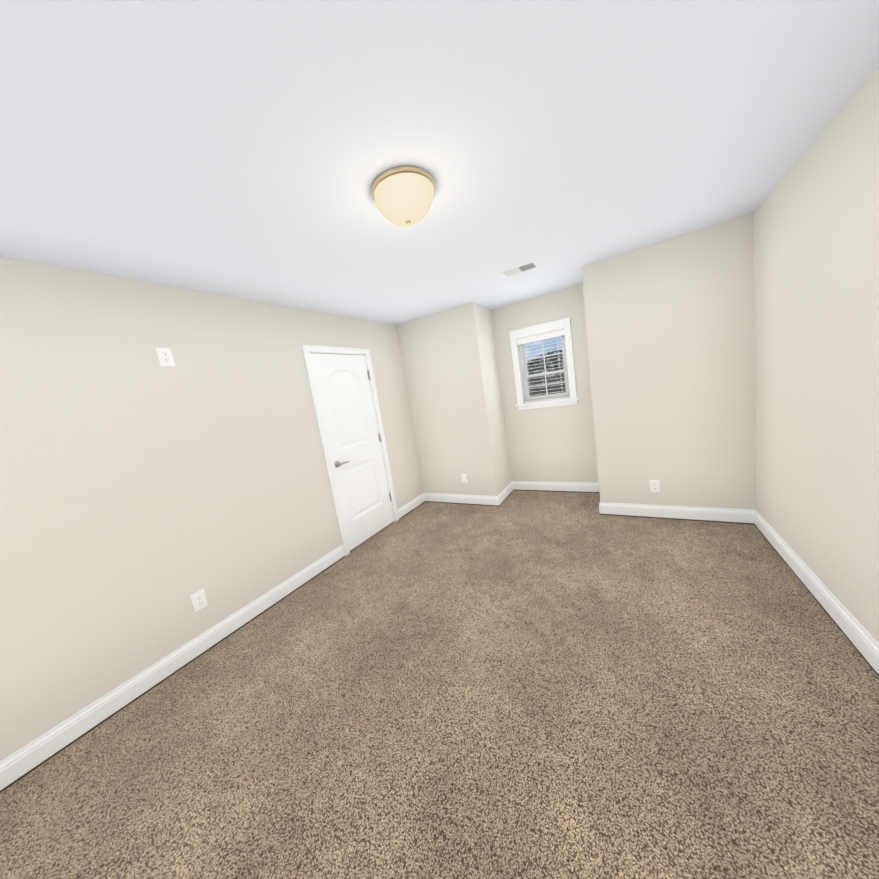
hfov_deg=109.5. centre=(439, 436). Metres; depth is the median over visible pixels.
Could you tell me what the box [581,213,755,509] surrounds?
wall
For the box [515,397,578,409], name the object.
window sill
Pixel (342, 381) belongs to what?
door
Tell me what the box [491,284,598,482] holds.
wall
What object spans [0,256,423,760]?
wall
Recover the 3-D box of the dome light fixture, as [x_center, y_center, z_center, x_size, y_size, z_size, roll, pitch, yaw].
[-0.158,-1.082,1.464,0.300,0.158,0.300,-4,9,31]
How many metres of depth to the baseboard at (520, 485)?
4.03 m
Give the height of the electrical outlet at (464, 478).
0.124 m
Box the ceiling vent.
[499,260,539,277]
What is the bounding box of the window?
[509,317,576,403]
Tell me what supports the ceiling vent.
in the ceiling
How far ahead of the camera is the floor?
1.38 m
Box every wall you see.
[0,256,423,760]
[397,302,511,495]
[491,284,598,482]
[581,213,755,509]
[753,65,878,643]
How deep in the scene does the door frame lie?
3.13 m
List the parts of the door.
lever handle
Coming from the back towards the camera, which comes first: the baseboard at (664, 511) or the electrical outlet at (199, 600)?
the baseboard at (664, 511)
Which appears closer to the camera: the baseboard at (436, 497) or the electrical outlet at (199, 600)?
the electrical outlet at (199, 600)
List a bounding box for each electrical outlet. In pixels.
[156,347,175,366]
[191,589,207,611]
[461,474,467,482]
[650,480,659,492]
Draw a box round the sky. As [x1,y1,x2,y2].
[525,336,565,396]
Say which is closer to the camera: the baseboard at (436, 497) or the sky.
the baseboard at (436, 497)
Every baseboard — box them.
[0,481,878,792]
[424,493,499,504]
[512,481,599,491]
[599,502,751,522]
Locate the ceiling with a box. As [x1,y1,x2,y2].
[0,0,878,325]
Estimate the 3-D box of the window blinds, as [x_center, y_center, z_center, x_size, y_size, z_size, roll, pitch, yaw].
[1.297,-0.861,3.884,0.567,0.818,0.072,-4,9,31]
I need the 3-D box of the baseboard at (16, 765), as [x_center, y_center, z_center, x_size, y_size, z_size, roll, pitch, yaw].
[0.379,1.093,2.101,3.411,0.128,4.610,-4,9,31]
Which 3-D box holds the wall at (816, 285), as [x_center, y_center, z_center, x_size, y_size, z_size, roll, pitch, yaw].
[1.523,-0.065,0.706,0.120,2.440,4.090,-4,9,31]
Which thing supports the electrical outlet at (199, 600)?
attached to the wall at (144, 495)
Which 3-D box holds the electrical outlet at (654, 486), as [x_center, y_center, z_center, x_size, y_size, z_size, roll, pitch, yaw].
[2.039,0.469,2.941,0.078,0.124,0.008,-4,9,31]
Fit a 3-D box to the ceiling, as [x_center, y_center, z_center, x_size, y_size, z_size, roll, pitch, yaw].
[0.035,-1.288,1.794,3.650,0.100,4.910,-4,9,31]
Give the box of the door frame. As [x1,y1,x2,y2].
[302,345,398,555]
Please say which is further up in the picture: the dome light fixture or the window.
the dome light fixture
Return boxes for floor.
[0,490,878,878]
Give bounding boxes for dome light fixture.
[371,165,434,225]
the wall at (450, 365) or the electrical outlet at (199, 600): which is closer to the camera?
the electrical outlet at (199, 600)
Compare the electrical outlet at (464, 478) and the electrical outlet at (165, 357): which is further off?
the electrical outlet at (464, 478)
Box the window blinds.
[517,329,569,402]
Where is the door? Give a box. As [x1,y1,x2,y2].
[310,353,393,550]

